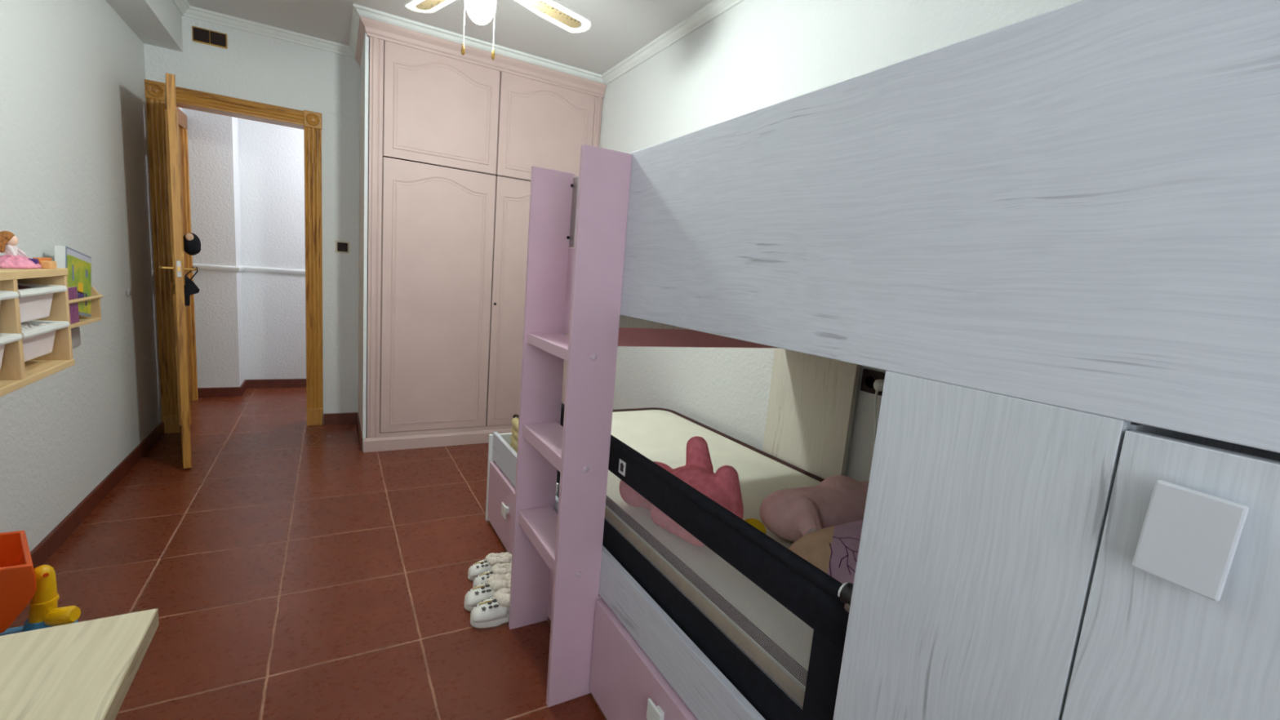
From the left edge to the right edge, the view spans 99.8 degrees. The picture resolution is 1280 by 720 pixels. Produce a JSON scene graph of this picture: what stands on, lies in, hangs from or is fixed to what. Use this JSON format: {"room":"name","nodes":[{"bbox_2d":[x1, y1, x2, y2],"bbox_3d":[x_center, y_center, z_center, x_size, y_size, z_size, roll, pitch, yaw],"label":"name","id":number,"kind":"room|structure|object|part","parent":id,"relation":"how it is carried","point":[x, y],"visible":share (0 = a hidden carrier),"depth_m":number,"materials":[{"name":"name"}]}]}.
{"room":"bedroom","nodes":[
{"label":"bedroom","id":0,"kind":"room"},
{"bbox_2d":[0,0,161,551],"bbox_3d":[-1.602,-0.323,0.785,0.150,2.545,5.620,0,10,-30],"label":"wall","id":1,"kind":"structure","parent":0,"point":[74,160],"depth_m":2.27,"materials":[{"name":"white paint"}]},
{"bbox_2d":[0,267,75,396],"bbox_3d":[-1.675,-0.057,1.271,0.202,0.310,0.949,0,10,-30],"label":"wall shelf","id":2,"kind":"object","parent":1,"relation":"attached to","point":[15,373],"visible":0.53,"depth_m":1.52,"materials":[{"name":"brown wood"}]},
{"bbox_2d":[0,290,18,306],"bbox_3d":[-1.665,-0.109,1.262,0.197,0.099,0.296,0,10,-30],"label":"storage bin","id":3,"kind":"object","parent":2,"relation":"in","point":[4,295],"visible":1,"depth_m":1.39,"materials":[{"name":"white paint"}]},
{"bbox_2d":[0,333,22,369],"bbox_3d":[-1.674,0.001,1.278,0.197,0.099,0.296,0,10,-30],"label":"storage bin","id":4,"kind":"object","parent":2,"relation":"in","point":[5,338],"visible":1,"depth_m":1.41,"materials":[{"name":"white paint"}]},
{"bbox_2d":[0,231,41,268],"bbox_3d":[-1.792,-0.316,1.540,0.100,0.101,0.197,0,10,-30],"label":"doll","id":5,"kind":"object","parent":2,"relation":"on","point":[8,241],"visible":1,"depth_m":1.51},
{"bbox_2d":[28,258,39,264],"bbox_3d":[-1.770,-0.281,1.573,0.020,0.028,0.020,0,10,-30],"label":"block","id":6,"kind":"object","parent":2,"relation":"on","point":[36,261],"visible":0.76,"depth_m":1.57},
{"bbox_2d":[17,283,66,323],"bbox_3d":[-1.815,-0.161,1.524,0.197,0.099,0.296,0,10,-30],"label":"storage bin","id":7,"kind":"object","parent":2,"relation":"in","point":[35,302],"visible":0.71,"depth_m":1.57,"materials":[{"name":"white paint"}]},
{"bbox_2d":[17,285,31,289],"bbox_3d":[-1.804,-0.188,1.508,0.132,0.036,0.278,2,9,-18],"label":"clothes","id":8,"kind":"object","parent":7,"relation":"in","point":[19,286],"visible":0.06,"depth_m":1.58,"materials":[{"name":"fabric"}]},
{"bbox_2d":[32,257,52,264],"bbox_3d":[-1.815,-0.296,1.638,0.014,0.030,0.090,0,10,-30],"label":"block","id":9,"kind":"object","parent":2,"relation":"on","point":[40,259],"visible":0.44,"depth_m":1.63,"materials":[{"name":"orange wood"}]},
{"bbox_2d":[21,320,70,361],"bbox_3d":[-1.824,-0.050,1.541,0.197,0.099,0.296,0,10,-30],"label":"storage bin","id":10,"kind":"object","parent":2,"relation":"in","point":[37,341],"visible":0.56,"depth_m":1.59,"materials":[{"name":"white paint"}]},
{"bbox_2d":[21,321,46,329],"bbox_3d":[-1.812,-0.084,1.536,0.126,0.036,0.220,0,10,-30],"label":"toy pieces","id":11,"kind":"object","parent":10,"relation":"in","point":[26,325],"visible":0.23,"depth_m":1.60,"materials":[{"name":"white plastic"}]},
{"bbox_2d":[40,260,57,268],"bbox_3d":[-1.779,-0.286,1.622,0.022,0.022,0.045,0,10,-30],"label":"block","id":12,"kind":"object","parent":2,"relation":"on","point":[45,264],"visible":0.99,"depth_m":1.61,"materials":[{"name":"orange wood"}]},
{"bbox_2d":[71,326,80,347],"bbox_3d":[-2.331,-0.094,2.224,0.012,0.078,0.080,0,10,-30],"label":"cable box","id":13,"kind":"object","parent":1,"relation":"attached to","point":[75,332],"visible":0.66,"depth_m":2.22,"materials":[{"name":"white plastic"}]},
{"bbox_2d":[68,286,103,328],"bbox_3d":[-2.191,-0.209,2.063,0.095,0.152,0.411,0,10,-30],"label":"rack","id":14,"kind":"object","parent":1,"relation":"attached to","point":[95,297],"visible":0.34,"depth_m":2.22,"materials":[{"name":"brown wood"}]},
{"bbox_2d":[54,245,91,316],"bbox_3d":[-2.204,-0.300,2.100,0.034,0.283,0.279,0,10,-30],"label":"picture book","id":15,"kind":"object","parent":14,"relation":"in","point":[78,264],"visible":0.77,"depth_m":2.10,"materials":[{"name":"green paper"}]},
{"bbox_2d":[66,253,91,314],"bbox_3d":[-2.191,-0.291,2.108,0.001,0.243,0.258,0,10,-30],"label":"picture","id":16,"kind":"object","parent":15,"relation":"attached to","point":[78,265],"depth_m":2.12},
{"bbox_2d":[67,286,79,324],"bbox_3d":[-2.123,-0.200,2.000,0.007,0.135,0.170,0,10,-30],"label":"picture book","id":17,"kind":"object","parent":14,"relation":"in","point":[73,293],"visible":0.46,"depth_m":2.04,"materials":[{"name":"purple paper"}]},
{"bbox_3d":[-2.200,-0.141,2.071,0.086,0.014,0.403,0,10,-30],"label":"board","id":18,"kind":"part","parent":14,"relation":"part of","materials":[{"name":"brown wood"}]},
{"bbox_3d":[-2.154,-0.232,2.080,0.013,0.014,0.411,0,10,-30],"label":"rail","id":19,"kind":"part","parent":14,"relation":"part of","materials":[{"name":"brown wood"}]},
{"bbox_3d":[-2.290,-0.241,2.229,0.086,0.152,0.012,0,10,-30],"label":"panel","id":20,"kind":"part","parent":14,"relation":"part of","materials":[{"name":"brown wood"}]},
{"bbox_2d":[30,422,164,568],"bbox_3d":[-1.632,0.894,1.006,0.011,0.076,5.619,0,10,-30],"label":"baseboard","id":21,"kind":"structure","parent":1,"relation":"attached to","point":[58,535],"depth_m":2.35,"materials":[{"name":"ceramic"}]},
{"bbox_2d":[125,288,129,297],"bbox_3d":[-2.666,-0.350,2.807,0.015,0.044,0.024,0,10,-30],"label":"peg","id":22,"kind":"object","parent":1,"relation":"attached to","point":[127,291],"visible":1,"depth_m":2.80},
{"bbox_2d":[182,107,244,387],"bbox_3d":[-3.456,-0.976,4.288,0.442,2.500,0.450,0,10,-30],"label":"wall","id":23,"kind":"structure","parent":0,"point":[212,138],"depth_m":4.17,"materials":[{"name":"white paint"}]},
{"bbox_2d":[143,15,359,413],"bbox_3d":[-1.829,-0.808,3.914,2.865,2.545,0.120,0,10,-30],"label":"wall","id":24,"kind":"structure","parent":0,"point":[254,67],"depth_m":3.56,"materials":[{"name":"white paint"}]},
{"bbox_2d":[191,26,227,48],"bbox_3d":[-2.555,-1.916,3.203,0.165,0.084,0.013,0,10,-30],"label":"air vent","id":25,"kind":"object","parent":24,"relation":"in","point":[201,35],"visible":1,"depth_m":3.20,"materials":[{"name":"gold metal"}]},
{"bbox_2d":[144,79,323,433],"bbox_3d":[-2.574,-0.584,3.511,0.876,2.100,0.165,0,10,-30],"label":"door frame","id":26,"kind":"structure","parent":24,"relation":"attached to","point":[310,122],"depth_m":3.38,"materials":[{"name":"brown wood"}]},
{"bbox_3d":[-2.890,-0.525,3.280,0.093,2.000,0.021,0,10,-30],"label":"casing","id":27,"kind":"part","parent":26,"relation":"part of","materials":[{"name":"brown wood"}]},
{"bbox_2d":[159,72,197,468],"bbox_3d":[-2.586,-0.461,3.017,0.148,1.980,0.782,-3,11,-41],"label":"door","id":28,"kind":"structure","parent":26,"relation":"attached to","point":[171,139],"depth_m":2.75,"materials":[{"name":"brown wood"}]},
{"bbox_3d":[-2.437,-0.478,2.776,0.057,0.170,0.135,-3,11,-41],"label":"lever handle","id":29,"kind":"part","parent":28,"relation":"part of","materials":[{"name":"gold metal"}]},
{"bbox_3d":[-2.558,-0.932,2.932,0.016,0.729,0.516,-3,11,-41],"label":"panel moulding","id":30,"kind":"part","parent":28,"relation":"part of","materials":[{"name":"brown wood"}]},
{"bbox_3d":[-2.632,-0.035,3.066,0.016,0.709,0.516,-3,11,-41],"label":"panel moulding","id":31,"kind":"part","parent":28,"relation":"part of","materials":[{"name":"brown wood"}]},
{"bbox_3d":[-2.328,-0.459,2.723,0.018,0.082,0.003,-3,11,-41],"label":"lock plate","id":32,"kind":"part","parent":28,"relation":"part of","materials":[{"name":"silver metal"}]},
{"bbox_3d":[-2.531,-0.934,2.956,0.016,0.729,0.516,-3,11,-41],"label":"panel moulding","id":33,"kind":"part","parent":28,"relation":"part of","materials":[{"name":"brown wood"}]},
{"bbox_3d":[-2.605,-0.037,3.089,0.016,0.709,0.516,-3,11,-41],"label":"panel moulding","id":34,"kind":"part","parent":28,"relation":"part of","materials":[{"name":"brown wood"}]},
{"bbox_3d":[-2.368,-0.482,2.837,0.057,0.170,0.135,-3,11,-41],"label":"lever handle","id":35,"kind":"part","parent":28,"relation":"part of","materials":[{"name":"gold metal"}]},
{"bbox_2d":[183,266,199,306],"bbox_3d":[-2.416,-0.400,2.904,0.063,0.206,0.140,-3,11,-41],"label":"pouch","id":36,"kind":"object","parent":28,"relation":"hanging from","point":[190,287],"visible":0.88,"depth_m":2.85,"materials":[{"name":"black fabric"}]},
{"bbox_2d":[183,232,200,255],"bbox_3d":[-2.387,-0.618,2.874,0.080,0.118,0.147,0,10,-30],"label":"cap","id":37,"kind":"object","parent":28,"relation":"hanging from","point":[192,243],"visible":0.94,"depth_m":2.83,"materials":[{"name":"black fabric"}]},
{"bbox_3d":[-2.468,-1.561,3.318,0.682,0.090,0.021,0,10,-30],"label":"head casing","id":38,"kind":"part","parent":26,"relation":"part of","materials":[{"name":"brown wood"}]},
{"bbox_3d":[-2.215,-0.527,3.666,0.097,2.000,0.021,0,10,-30],"label":"casing","id":39,"kind":"part","parent":26,"relation":"part of","materials":[{"name":"brown wood"}]},
{"bbox_2d":[326,100,356,118],"bbox_3d":[-1.984,-1.665,3.586,0.175,0.075,0.006,0,10,-30],"label":"junction cover","id":40,"kind":"object","parent":24,"relation":"attached to","point":[334,108],"visible":1,"depth_m":3.58,"materials":[{"name":"white paint"}]},
{"bbox_2d":[335,240,349,253],"bbox_3d":[-2.049,-0.778,3.715,0.084,0.080,0.015,0,10,-30],"label":"light switch","id":41,"kind":"object","parent":24,"relation":"attached to","point":[341,246],"visible":1,"depth_m":3.71,"materials":[{"name":"plastic"}]},
{"bbox_2d":[323,412,362,450],"bbox_3d":[-1.998,0.475,3.614,0.218,0.076,0.660,0,10,-30],"label":"baseboard","id":42,"kind":"structure","parent":24,"relation":"attached to","point":[349,417],"depth_m":3.87,"materials":[{"name":"ceramic"}]},
{"bbox_2d":[237,117,306,379],"bbox_3d":[-2.081,-1.005,5.245,3.000,2.500,0.150,0,10,-30],"label":"wall","id":43,"kind":"structure","parent":0,"point":[271,157],"depth_m":4.58,"materials":[{"name":"white paint"}]},
{"bbox_2d":[192,263,305,275],"bbox_3d":[-2.132,-0.740,4.992,3.140,0.044,0.322,0,10,-30],"label":"rail","id":44,"kind":"object","parent":43,"relation":"attached to","point":[200,266],"visible":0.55,"depth_m":4.50,"materials":[{"name":"white paint"}]},
{"bbox_2d":[197,378,306,397],"bbox_3d":[-2.215,0.229,5.141,3.140,0.076,0.311,0,10,-30],"label":"baseboard","id":45,"kind":"structure","parent":43,"relation":"attached to","point":[273,383],"depth_m":4.64,"materials":[{"name":"ceramic"}]},
{"bbox_2d":[7,386,607,719],"bbox_3d":[-1.147,0.829,2.311,4.900,0.100,7.800,0,10,-30],"label":"floor","id":46,"kind":"structure","parent":0,"point":[295,571],"depth_m":1.99,"materials":[{"name":"tile"}]},
{"bbox_2d":[0,530,80,635],"bbox_3d":[-1.717,0.679,1.465,0.300,0.351,0.240,0,10,-30],"label":"toy","id":47,"kind":"object","parent":46,"relation":"on","point":[22,584],"visible":0.68,"depth_m":1.47,"materials":[{"name":"yellow plastic"}]},
{"bbox_3d":[-1.660,0.675,1.497,0.061,0.219,0.056,0,10,-30],"label":"post","id":48,"kind":"part","parent":47,"relation":"part of","materials":[{"name":"yellow plastic"}]},
{"bbox_3d":[-1.602,0.710,1.497,0.062,0.052,0.048,3,9,-12],"label":"knob","id":49,"kind":"part","parent":47,"relation":"part of","materials":[{"name":"yellow plastic"}]},
{"bbox_2d":[0,608,159,719],"bbox_3d":[-0.608,0.802,-0.050,0.721,0.735,1.441,0,10,-30],"label":"desk","id":50,"kind":"object","parent":46,"relation":"on","point":[83,670],"visible":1,"depth_m":0.59,"materials":[{"name":"brown wood"}]},
{"bbox_2d":[355,15,606,452],"bbox_3d":[-1.158,-0.713,3.812,1.498,2.496,0.733,0,10,-30],"label":"wardrobe","id":51,"kind":"object","parent":46,"relation":"on","point":[455,140],"visible":0.79,"depth_m":3.42,"materials":[{"name":"pink paint"}]},
{"bbox_3d":[-1.286,-0.366,3.444,0.658,1.670,0.020,0,10,-30],"label":"door","id":52,"kind":"part","parent":51,"relation":"part of","materials":[{"name":"pink paint"}]},
{"bbox_3d":[-1.282,-0.362,3.438,0.558,1.562,0.012,0,10,-30],"label":"panel moulding","id":53,"kind":"part","parent":51,"relation":"part of","materials":[{"name":"pink paint"}]},
{"bbox_3d":[-1.191,-1.510,3.274,0.658,0.637,0.020,0,10,-30],"label":"door","id":54,"kind":"part","parent":51,"relation":"part of","materials":[{"name":"pink paint"}]},
{"bbox_3d":[-1.187,-1.510,3.266,0.566,0.543,0.012,0,10,-30],"label":"panel moulding","id":55,"kind":"part","parent":51,"relation":"part of","materials":[{"name":"pink paint"}]},
{"bbox_3d":[-1.060,-1.904,3.632,1.496,0.078,0.728,0,10,-30],"label":"cornice","id":56,"kind":"part","parent":51,"relation":"part of","materials":[{"name":"pink paint"}]},
{"bbox_3d":[-0.708,-0.363,3.766,0.555,1.562,0.012,0,10,-30],"label":"panel moulding","id":57,"kind":"part","parent":51,"relation":"part of","materials":[{"name":"pink paint"}]},
{"bbox_3d":[-0.713,-0.368,3.772,0.648,1.670,0.020,0,10,-30],"label":"door","id":58,"kind":"part","parent":51,"relation":"part of","materials":[{"name":"pink paint"}]},
{"bbox_3d":[-0.618,-1.512,3.602,0.648,0.637,0.020,0,10,-30],"label":"door","id":59,"kind":"part","parent":51,"relation":"part of","materials":[{"name":"pink paint"}]},
{"bbox_3d":[-0.613,-1.512,3.595,0.555,0.542,0.012,0,10,-30],"label":"panel moulding","id":60,"kind":"part","parent":51,"relation":"part of","materials":[{"name":"pink paint"}]},
{"bbox_2d":[463,573,511,611],"bbox_3d":[-0.523,0.832,1.955,0.220,0.100,0.098,0,10,-29],"label":"clog","id":61,"kind":"object","parent":46,"relation":"on","point":[484,591],"visible":0.52,"depth_m":1.92,"materials":[{"name":"white plastic"}]},
{"bbox_2d":[467,551,511,581],"bbox_3d":[-0.585,0.809,2.132,0.184,0.083,0.082,0,10,-30],"label":"clog","id":62,"kind":"object","parent":46,"relation":"on","point":[481,566],"visible":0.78,"depth_m":2.10,"materials":[{"name":"white plastic"}]},
{"bbox_2d":[470,587,510,627],"bbox_3d":[-0.475,0.848,1.872,0.220,0.100,0.098,0,10,-30],"label":"clog","id":63,"kind":"object","parent":46,"relation":"on","point":[493,611],"visible":0.55,"depth_m":1.83,"materials":[{"name":"white plastic"}]},
{"bbox_2d":[472,562,511,587],"bbox_3d":[-0.542,0.823,2.058,0.184,0.083,0.082,0,10,-30],"label":"clog","id":64,"kind":"object","parent":46,"relation":"on","point":[498,568],"visible":0.48,"depth_m":2.03,"materials":[{"name":"white plastic"}]},
{"bbox_2d":[485,0,1279,719],"bbox_3d":[0.435,0.261,1.505,1.003,1.514,2.860,0,10,-30],"label":"bunk bed","id":65,"kind":"object","parent":46,"relation":"on","point":[1053,236],"depth_m":0.61,"materials":[{"name":"white wood"}]},
{"bbox_3d":[-0.307,0.559,2.798,0.958,0.425,0.020,0,10,-30],"label":"panel","id":66,"kind":"part","parent":65,"relation":"part of","materials":[{"name":"white paint"}]},
{"bbox_3d":[-0.519,0.680,2.232,0.023,0.282,0.775,0,10,-30],"label":"drawer","id":67,"kind":"part","parent":65,"relation":"part of","materials":[{"name":"pink laminate"}]},
{"bbox_3d":[-0.565,0.632,2.267,0.022,0.052,0.056,0,10,-30],"label":"knob","id":68,"kind":"part","parent":65,"relation":"part of","materials":[{"name":"white paint"}]},
{"bbox_2d":[510,413,519,453],"bbox_3d":[-0.519,0.373,2.336,0.053,0.258,0.253,0,10,-30],"label":"pouch","id":69,"kind":"object","parent":65,"relation":"on","point":[514,429],"visible":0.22,"depth_m":2.33,"materials":[{"name":"beige fabric"}]},
{"bbox_2d":[508,143,631,706],"bbox_3d":[-0.233,0.196,1.591,0.136,1.508,0.388,0,10,-30],"label":"ladder","id":70,"kind":"object","parent":65,"relation":"attached to","point":[587,212],"visible":1,"depth_m":1.50,"materials":[{"name":"pink laminate"}]},
{"bbox_3d":[-0.323,0.166,1.749,0.136,1.506,0.018,0,10,-30],"label":"panel","id":71,"kind":"part","parent":70,"relation":"part of","materials":[{"name":"pink laminate"}]},
{"bbox_3d":[-0.142,0.226,1.437,0.132,1.508,0.018,0,10,-30],"label":"panel","id":72,"kind":"part","parent":70,"relation":"part of","materials":[{"name":"pink laminate"}]},
{"bbox_3d":[-0.224,0.777,1.725,0.016,0.288,0.405,0,10,-30],"label":"fixed panel","id":73,"kind":"part","parent":65,"relation":"part of","materials":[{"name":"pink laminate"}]},
{"bbox_3d":[-0.201,0.566,1.693,0.018,0.129,1.977,0,10,-30],"label":"rail","id":74,"kind":"part","parent":65,"relation":"part of","materials":[{"name":"white wood"}]},
{"bbox_3d":[0.065,0.881,1.212,0.023,0.282,0.779,0,10,-30],"label":"drawer","id":75,"kind":"part","parent":65,"relation":"part of","materials":[{"name":"pink laminate"}]},
{"bbox_3d":[0.038,0.800,1.214,0.022,0.052,0.056,0,10,-30],"label":"knob","id":76,"kind":"part","parent":65,"relation":"part of","materials":[{"name":"white paint"}]},
{"bbox_3d":[0.025,0.430,1.349,0.035,0.370,1.340,0,10,-30],"label":"bed guard","id":77,"kind":"part","parent":65,"relation":"part of","materials":[{"name":"black fabric"}]},
{"bbox_2d":[604,407,824,706],"bbox_3d":[0.236,0.523,1.944,0.869,0.210,1.953,0,10,-30],"label":"mattress","id":78,"kind":"object","parent":65,"relation":"on","point":[662,435],"visible":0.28,"depth_m":1.62,"materials":[{"name":"beige fabric"}]},
{"bbox_2d":[619,435,743,546],"bbox_3d":[0.120,0.371,1.544,0.248,0.273,0.379,0,10,-30],"label":"plush toy","id":79,"kind":"object","parent":78,"relation":"on","point":[722,486],"visible":0.51,"depth_m":1.47,"materials":[{"name":"pink fabric"}]},
{"bbox_2d":[744,518,766,534],"bbox_3d":[0.298,0.462,1.453,0.092,0.066,0.075,3,9,-12],"label":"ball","id":80,"kind":"object","parent":78,"relation":"on","point":[756,523],"visible":0.24,"depth_m":1.44,"materials":[{"name":"yellow plastic"}]},
{"bbox_2d":[760,475,869,542],"bbox_3d":[0.574,0.426,1.548,0.503,0.151,0.265,0,10,-30],"label":"plush pillow","id":81,"kind":"object","parent":78,"relation":"on","point":[791,514],"visible":0.58,"depth_m":1.46,"materials":[{"name":"pink fabric"}]},
{"bbox_2d":[788,520,862,584],"bbox_3d":[0.575,0.483,1.240,0.372,0.132,0.355,0,10,-30],"label":"cushion","id":82,"kind":"object","parent":78,"relation":"on","point":[834,549],"visible":0.24,"depth_m":1.22,"materials":[{"name":"beige fabric"}]},
{"bbox_3d":[0.404,0.460,1.304,0.106,0.122,0.251,8,9,22],"label":"tan panel","id":83,"kind":"part","parent":82,"relation":"part of","materials":[{"name":"fabric"}]},
{"bbox_2d":[829,536,860,576],"bbox_3d":[0.451,0.440,1.184,0.071,0.052,0.144,7,9,18],"label":"print","id":84,"kind":"object","parent":82,"relation":"attached to","point":[843,550],"depth_m":1.18},
{"bbox_3d":[0.576,0.483,1.240,0.370,0.132,0.355,0,10,-30],"label":"lilac panel","id":85,"kind":"part","parent":82,"relation":"part of","materials":[{"name":"fabric"}]},
{"bbox_3d":[0.638,0.390,2.137,0.024,1.108,0.410,0,10,-30],"label":"post","id":86,"kind":"part","parent":65,"relation":"part of","materials":[{"name":"beige wood"}]},
{"bbox_3d":[0.369,-0.184,0.698,0.022,0.408,1.654,0,10,-30],"label":"safety panel","id":87,"kind":"part","parent":65,"relation":"part of","materials":[{"name":"white wood"}]},
{"bbox_3d":[0.362,0.581,0.711,0.020,1.105,0.258,0,10,-30],"label":"post","id":88,"kind":"part","parent":65,"relation":"part of","materials":[{"name":"white wood"}]},
{"bbox_3d":[0.549,0.640,0.382,0.019,1.076,0.501,0,10,-30],"label":"cabinet door","id":89,"kind":"part","parent":65,"relation":"part of","materials":[{"name":"white wood"}]},
{"bbox_3d":[0.476,0.153,0.467,0.022,0.087,0.060,0,10,-30],"label":"handle","id":90,"kind":"part","parent":65,"relation":"part of","materials":[{"name":"white plastic"}]},
{"bbox_2d":[358,32,368,451],"bbox_3d":[-1.792,-0.718,3.485,0.018,2.500,0.680,0,10,-30],"label":"wall","id":91,"kind":"structure","parent":0,"point":[364,65],"depth_m":3.31,"materials":[{"name":"white paint"}]},
{"bbox_2d":[186,0,713,75],"bbox_3d":[-0.272,-1.615,1.187,2.965,0.100,5.840,0,10,-30],"label":"ceiling","id":92,"kind":"structure","parent":0,"point":[619,28],"depth_m":3.04,"materials":[{"name":"white paint"}]},
{"bbox_2d":[105,0,182,52],"bbox_3d":[-1.368,-1.455,0.696,0.173,0.248,5.620,0,10,-30],"label":"beam","id":93,"kind":"structure","parent":92,"relation":"attached to","point":[157,23],"depth_m":2.83,"materials":[{"name":"white paint"}]},
{"bbox_2d":[172,0,744,84],"bbox_3d":[-0.247,-1.556,1.318,2.392,0.050,5.620,0,10,-30],"label":"coving","id":94,"kind":"structure","parent":92,"relation":"attached to","point":[715,8],"depth_m":3.21,"materials":[{"name":"white paint"}]},
{"bbox_2d":[404,0,591,59],"bbox_3d":[-0.555,-1.376,1.890,0.745,0.623,0.745,4,8,-4],"label":"ceiling fan","id":95,"kind":"object","parent":92,"relation":"hanging from","point":[481,11],"visible":1,"depth_m":2.12,"materials":[{"name":"white metal"}]},
{"bbox_3d":[-0.797,-1.409,2.105,0.350,0.025,0.121,12,11,41],"label":"blade","id":96,"kind":"part","parent":95,"relation":"part of","materials":[{"name":"white ceramic"}]},
{"bbox_3d":[-0.617,-1.086,1.882,0.014,0.042,0.014,0,10,-30],"label":"pull knob","id":97,"kind":"part","parent":95,"relation":"part of","materials":[{"name":"gold metal"}]},
{"bbox_3d":[-0.602,-1.219,1.868,0.003,0.264,0.017,11,11,36],"label":"pull chain","id":98,"kind":"part","parent":95,"relation":"part of","materials":[{"name":"white ceramic"}]},
{"bbox_3d":[-0.563,-1.274,1.905,0.106,0.160,0.106,0,10,-30],"label":"globe","id":99,"kind":"part","parent":95,"relation":"part of"},
{"bbox_3d":[-0.525,-1.095,1.927,0.014,0.042,0.014,0,10,-30],"label":"pull knob","id":100,"kind":"part","parent":95,"relation":"part of","materials":[{"name":"gold metal"}]},
{"bbox_3d":[-0.516,-1.223,1.909,0.006,0.254,0.003,5,8,4],"label":"pull chain","id":101,"kind":"part","parent":95,"relation":"part of","materials":[{"name":"white metal"}]},
{"bbox_3d":[-0.339,-1.376,2.134,0.121,0.025,0.350,12,11,41],"label":"blade","id":102,"kind":"part","parent":95,"relation":"part of","materials":[{"name":"white ceramic"}]},
{"bbox_2d":[599,0,1082,481],"bbox_3d":[0.755,-0.329,2.133,0.150,2.545,5.620,0,10,-30],"label":"wall","id":103,"kind":"structure","parent":0,"point":[756,55],"depth_m":2.43,"materials":[{"name":"white paint"}]},
{"bbox_2d":[860,368,885,395],"bbox_3d":[0.825,0.082,1.846,0.016,0.080,0.153,0,10,-30],"label":"wall socket","id":104,"kind":"object","parent":103,"relation":"attached to","point":[868,376],"visible":0.44,"depth_m":1.88,"materials":[{"name":"black plastic"}]},
{"bbox_2d":[872,379,884,454],"bbox_3d":[0.792,0.364,1.857,0.051,0.605,0.047,0,10,-30],"label":"plug","id":105,"kind":"object","parent":103,"relation":"attached to","point":[878,384],"visible":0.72,"depth_m":1.81,"materials":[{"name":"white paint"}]},
{"bbox_3d":[-3.262,-0.865,3.655,0.150,2.500,0.860,0,10,-30],"label":"wall","id":106,"kind":"structure","parent":0,"visible":0},
{"bbox_2d":[176,106,198,401],"bbox_3d":[-3.245,-0.690,3.816,0.040,2.110,0.620,0,10,-30],"label":"door","id":107,"kind":"structure","parent":106,"relation":"in","point":[183,129],"depth_m":3.97,"materials":[{"name":"brown wood"}]},
{"bbox_3d":[-3.168,-1.676,3.667,0.030,0.110,0.620,0,10,-30],"label":"head casing","id":108,"kind":"part","parent":107,"relation":"part of","materials":[{"name":"brown wood"}]}
]}

